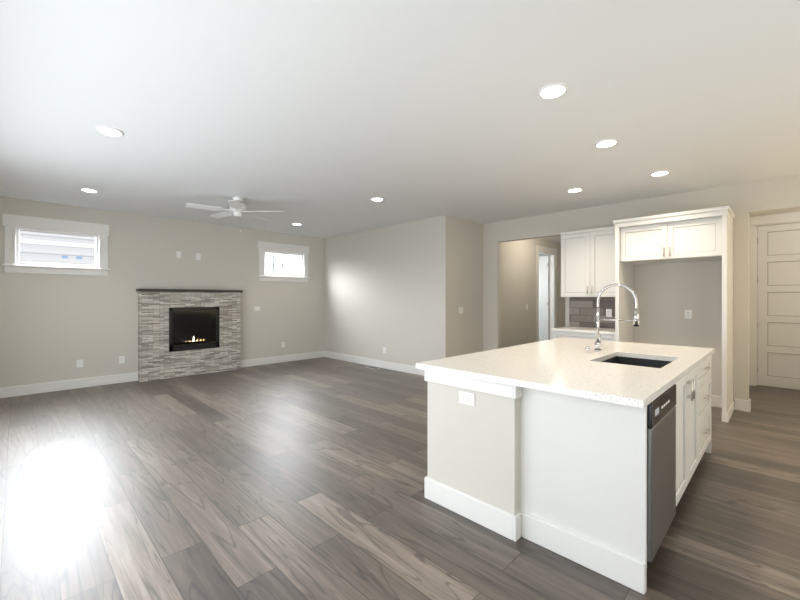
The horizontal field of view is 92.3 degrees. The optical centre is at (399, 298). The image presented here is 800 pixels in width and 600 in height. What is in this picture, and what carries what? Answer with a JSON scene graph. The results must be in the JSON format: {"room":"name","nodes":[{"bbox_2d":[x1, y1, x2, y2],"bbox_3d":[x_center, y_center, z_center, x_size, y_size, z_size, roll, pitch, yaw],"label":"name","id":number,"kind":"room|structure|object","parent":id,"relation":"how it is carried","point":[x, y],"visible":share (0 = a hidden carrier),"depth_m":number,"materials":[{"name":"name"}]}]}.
{"room":"living room","nodes":[
{"label":"living room","id":0,"kind":"room"},
{"bbox_2d":[0,196,324,387],"bbox_3d":[-3.776,-0.013,6.944,5.860,2.740,0.120,0,0,-45],"label":"wall","id":1,"kind":"structure","parent":0,"point":[54,327],"depth_m":6.24,"materials":[{"name":"grey paint"}]},
{"bbox_2d":[1,213,110,275],"bbox_3d":[-5.010,-0.751,5.653,1.190,0.803,0.140,0,0,-45],"label":"window","id":2,"kind":"structure","parent":1,"relation":"in","point":[18,230],"depth_m":5.57,"materials":[{"name":"white plastic"}]},
{"bbox_2d":[0,372,137,397],"bbox_3d":[-5.012,1.287,5.612,1.988,0.140,0.016,0,0,-45],"label":"baseboard","id":3,"kind":"structure","parent":1,"relation":"attached to","point":[13,391],"depth_m":5.67,"materials":[{"name":"white wood"}]},
{"bbox_2d":[76,360,82,367],"bbox_3d":[-4.834,0.987,5.795,0.075,0.115,0.008,0,0,-45],"label":"electrical outlet","id":4,"kind":"object","parent":1,"relation":"attached to","point":[79,363],"visible":1,"depth_m":5.79,"materials":[{"name":"white plastic"}]},
{"bbox_2d":[119,356,124,362],"bbox_3d":[-4.466,0.987,6.163,0.075,0.115,0.008,0,0,-45],"label":"electrical outlet","id":5,"kind":"object","parent":1,"relation":"attached to","point":[121,359],"visible":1,"depth_m":6.16,"materials":[{"name":"white plastic"}]},
{"bbox_2d":[176,251,180,257],"bbox_3d":[-3.887,-0.763,6.744,0.075,0.115,0.006,0,0,-45],"label":"outlet","id":6,"kind":"object","parent":1,"relation":"attached to","point":[178,254],"visible":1,"depth_m":6.74,"materials":[{"name":"white plastic"}]},
{"bbox_2d":[196,253,200,259],"bbox_3d":[-3.660,-0.753,6.969,0.075,0.115,0.008,0,0,-45],"label":"outlet","id":7,"kind":"object","parent":1,"relation":"attached to","point":[198,256],"visible":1,"depth_m":6.97,"materials":[{"name":"white plastic"}]},
{"bbox_2d":[254,306,259,310],"bbox_3d":[-2.882,0.207,7.747,0.110,0.085,0.008,0,0,-45],"label":"light switch","id":8,"kind":"object","parent":1,"relation":"attached to","point":[256,308],"visible":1,"depth_m":7.74,"materials":[{"name":"white plastic"}]},
{"bbox_2d":[240,351,323,367],"bbox_3d":[-2.451,1.287,8.173,2.008,0.140,0.016,0,0,-45],"label":"baseboard","id":9,"kind":"structure","parent":1,"relation":"attached to","point":[272,360],"depth_m":8.09,"materials":[{"name":"white wood"}]},
{"bbox_2d":[258,241,309,282],"bbox_3d":[-2.471,-0.751,8.192,1.190,0.803,0.140,0,0,-45],"label":"window","id":10,"kind":"structure","parent":1,"relation":"in","point":[301,265],"depth_m":8.15,"materials":[{"name":"white plastic"}]},
{"bbox_2d":[325,215,449,365],"bbox_3d":[-0.453,-0.013,7.679,0.120,2.740,3.540,0,0,-45],"label":"wall","id":11,"kind":"structure","parent":0,"point":[388,287],"depth_m":7.30,"materials":[{"name":"grey paint"}]},
{"bbox_2d":[324,351,423,375],"bbox_3d":[-0.489,1.287,7.620,0.016,0.140,3.540,0,0,-45],"label":"baseboard","id":12,"kind":"structure","parent":11,"relation":"attached to","point":[383,364],"depth_m":7.58,"materials":[{"name":"white wood"}]},
{"bbox_2d":[0,357,799,599],"bbox_3d":[1.135,1.407,5.533,10.810,0.100,9.060,0,0,-45],"label":"floor","id":13,"kind":"structure","parent":0,"point":[298,480],"depth_m":2.53,"materials":[{"name":"laminate"}]},
{"bbox_2d":[136,289,242,381],"bbox_3d":[-3.671,0.602,6.825,1.680,1.510,0.193,0,0,-45],"label":"fireplace","id":14,"kind":"object","parent":13,"relation":"on","point":[185,332],"visible":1,"depth_m":6.71,"materials":[{"name":"stone"}]},
{"bbox_2d":[424,351,714,594],"bbox_3d":[1.459,0.917,2.977,2.346,0.880,1.317,0,0,-45],"label":"kitchen island","id":15,"kind":"object","parent":13,"relation":"on","point":[588,453],"depth_m":2.11,"materials":[{"name":"white wood"}]},
{"bbox_2d":[416,351,683,406],"bbox_3d":[0.916,0.460,2.472,0.948,0.035,1.341,0,0,-45],"label":"island countertop","id":16,"kind":"structure","parent":15,"relation":"on","point":[624,384],"depth_m":2.25,"materials":[{"name":"white stone"}]},
{"bbox_2d":[552,330,631,341],"bbox_3d":[2.753,0.918,5.539,0.630,0.877,0.840,0,0,-45],"label":"base cabinet","id":17,"kind":"object","parent":13,"relation":"on","point":[627,336],"depth_m":5.26,"materials":[{"name":"white"}]},
{"bbox_2d":[552,326,623,333],"bbox_3d":[2.742,0.460,5.535,0.650,0.035,0.850,0,0,-45],"label":"countertop","id":18,"kind":"structure","parent":17,"relation":"on","point":[569,329],"depth_m":5.42,"materials":[{"name":"white stone"}]},
{"bbox_2d":[0,0,799,242],"bbox_3d":[0.605,-1.433,6.063,10.810,0.100,10.560,0,0,-45],"label":"ceiling","id":19,"kind":"structure","parent":0,"point":[323,118],"depth_m":2.76,"materials":[{"name":"white paint"}]},
{"bbox_2d":[80,188,97,192],"bbox_3d":[-3.974,-1.379,4.907,0.184,0.020,0.184,0,0,-45],"label":"recessed light","id":20,"kind":"object","parent":19,"relation":"in","point":[89,190],"visible":0.94,"depth_m":4.91,"materials":[{"name":"white plastic"}]},
{"bbox_2d":[96,126,123,136],"bbox_3d":[-2.397,-1.379,3.175,0.184,0.020,0.184,0,0,-45],"label":"recessed light","id":21,"kind":"object","parent":19,"relation":"in","point":[109,131],"visible":0.98,"depth_m":3.17,"materials":[{"name":"white"}]},
{"bbox_2d":[185,196,284,231],"bbox_3d":[-2.266,-1.147,5.289,1.218,0.469,1.218,0,0,-45],"label":"fan","id":22,"kind":"object","parent":19,"relation":"hanging from","point":[237,208],"visible":1,"depth_m":5.23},
{"bbox_2d":[371,197,383,200],"bbox_3d":[-0.318,-1.379,5.353,0.184,0.020,0.184,0,0,-45],"label":"recessed light","id":23,"kind":"object","parent":19,"relation":"in","point":[377,199],"visible":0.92,"depth_m":5.35,"materials":[{"name":"white plastic"}]},
{"bbox_2d":[538,83,567,98],"bbox_3d":[1.018,-1.379,2.560,0.184,0.020,0.184,0,0,-45],"label":"recessed light","id":24,"kind":"object","parent":19,"relation":"in","point":[554,90],"visible":1,"depth_m":2.56,"materials":[{"name":"white plastic"}]},
{"bbox_2d":[567,188,582,192],"bbox_3d":[2.235,-1.379,4.907,0.184,0.020,0.184,0,0,-45],"label":"recessed light","id":25,"kind":"object","parent":19,"relation":"in","point":[573,190],"visible":0.98,"depth_m":4.91,"materials":[{"name":"white plastic"}]},
{"bbox_2d":[595,139,617,147],"bbox_3d":[1.839,-1.379,3.422,0.184,0.020,0.184,0,0,-45],"label":"recessed light","id":26,"kind":"object","parent":19,"relation":"in","point":[606,143],"visible":1,"depth_m":3.42,"materials":[{"name":"white plastic"}]},
{"bbox_2d":[650,170,669,176],"bbox_3d":[2.871,-1.379,4.243,0.184,0.020,0.184,0,0,-45],"label":"recessed light","id":27,"kind":"object","parent":19,"relation":"in","point":[659,173],"visible":1,"depth_m":4.24,"materials":[{"name":"white"}]},
{"bbox_2d":[450,216,564,356],"bbox_3d":[2.507,-0.013,8.220,4.830,2.740,0.120,0,0,-45],"label":"wall","id":28,"kind":"structure","parent":0,"point":[518,285],"depth_m":7.17,"materials":[{"name":"grey paint"}]},
{"bbox_2d":[539,256,548,340],"bbox_3d":[3.371,0.149,9.759,0.052,2.400,0.844,0,0,-45],"label":"hall door","id":29,"kind":"structure","parent":28,"relation":"in","point":[543,298],"depth_m":9.54,"materials":[{"name":"white wood"}]},
{"bbox_2d":[536,245,556,341],"bbox_3d":[3.438,0.077,9.135,1.090,2.560,0.143,0,0,-45],"label":"door frame","id":30,"kind":"structure","parent":28,"relation":"attached to","point":[551,253],"depth_m":9.41,"materials":[{"name":"white wood"}]},
{"bbox_2d":[483,174,799,400],"bbox_3d":[3.465,-0.013,5.360,0.120,2.740,5.280,0,0,-45],"label":"wall","id":31,"kind":"structure","parent":0,"point":[668,295],"depth_m":5.04,"materials":[{"name":"grey paint"}]},
{"bbox_2d":[560,222,631,297],"bbox_3d":[2.852,-0.512,5.638,0.350,0.990,0.840,0,0,-45],"label":"upper cabinet","id":32,"kind":"object","parent":31,"relation":"attached to","point":[595,262],"depth_m":5.48,"materials":[{"name":"white wood"}]},
{"bbox_2d":[620,218,667,265],"bbox_3d":[3.282,-0.708,5.009,0.630,0.469,0.567,0,0,-45],"label":"upper cabinet","id":33,"kind":"object","parent":31,"relation":"attached to","point":[639,241],"depth_m":4.84,"materials":[{"name":"white wood"}]},
{"bbox_2d":[685,310,691,318],"bbox_3d":[3.745,0.207,4.989,0.008,0.115,0.075,0,0,-45],"label":"outlet","id":34,"kind":"object","parent":31,"relation":"attached to","point":[688,314],"visible":1,"depth_m":4.99,"materials":[{"name":"white plastic"}]},
{"bbox_2d":[660,210,727,261],"bbox_3d":[3.602,-0.708,4.689,0.630,0.469,0.567,0,0,-45],"label":"upper cabinet","id":35,"kind":"object","parent":31,"relation":"attached to","point":[697,237],"depth_m":4.45,"materials":[{"name":"white wood"}]},
{"bbox_2d":[711,395,721,407],"bbox_3d":[3.661,1.287,5.068,0.016,0.140,0.990,0,0,-45],"label":"baseboard","id":36,"kind":"structure","parent":31,"relation":"attached to","point":[716,401],"depth_m":4.78,"materials":[{"name":"white wood"}]},
{"bbox_2d":[734,398,749,411],"bbox_3d":[4.114,1.287,4.615,0.016,0.140,0.141,0,0,-45],"label":"baseboard","id":37,"kind":"structure","parent":31,"relation":"attached to","point":[741,405],"depth_m":4.61,"materials":[{"name":"white wood"}]},
{"bbox_2d":[749,208,799,216],"bbox_3d":[6.078,-0.013,5.462,0.120,2.740,1.970,0,0,-45],"label":"wall","id":38,"kind":"structure","parent":0,"point":[775,212],"depth_m":5.80,"materials":[{"name":"grey paint"}]},
{"bbox_2d":[749,212,799,385],"bbox_3d":[5.833,0.047,5.691,0.143,2.620,1.030,0,0,-45],"label":"door frame","id":39,"kind":"structure","parent":38,"relation":"attached to","point":[755,222],"depth_m":5.95,"materials":[{"name":"white wood"}]},
{"bbox_2d":[757,222,799,389],"bbox_3d":[5.814,0.118,5.678,0.098,2.461,0.785,0,0,-45],"label":"door","id":40,"kind":"structure","parent":38,"relation":"in","point":[778,281],"depth_m":5.80,"materials":[{"name":"white wood"}]},
{"label":"outside","id":41,"kind":"structure","parent":0,"visible":0},
{"bbox_2d":[20,231,94,264],"bbox_3d":[-7.439,-1.393,6.873,5.200,6.500,0.100,0,0,-45],"label":"siding","id":42,"kind":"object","parent":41,"point":[36,247],"depth_m":7.55,"materials":[{"name":"white"}]},
{"bbox_2d":[265,253,299,274],"bbox_3d":[-4.734,-5.392,16.260,11.700,14.502,3.450,0,0,-45],"label":"sky","id":43,"kind":"structure","parent":41,"point":[276,263],"depth_m":17.78,"materials":[{"name":"white"}]}
]}

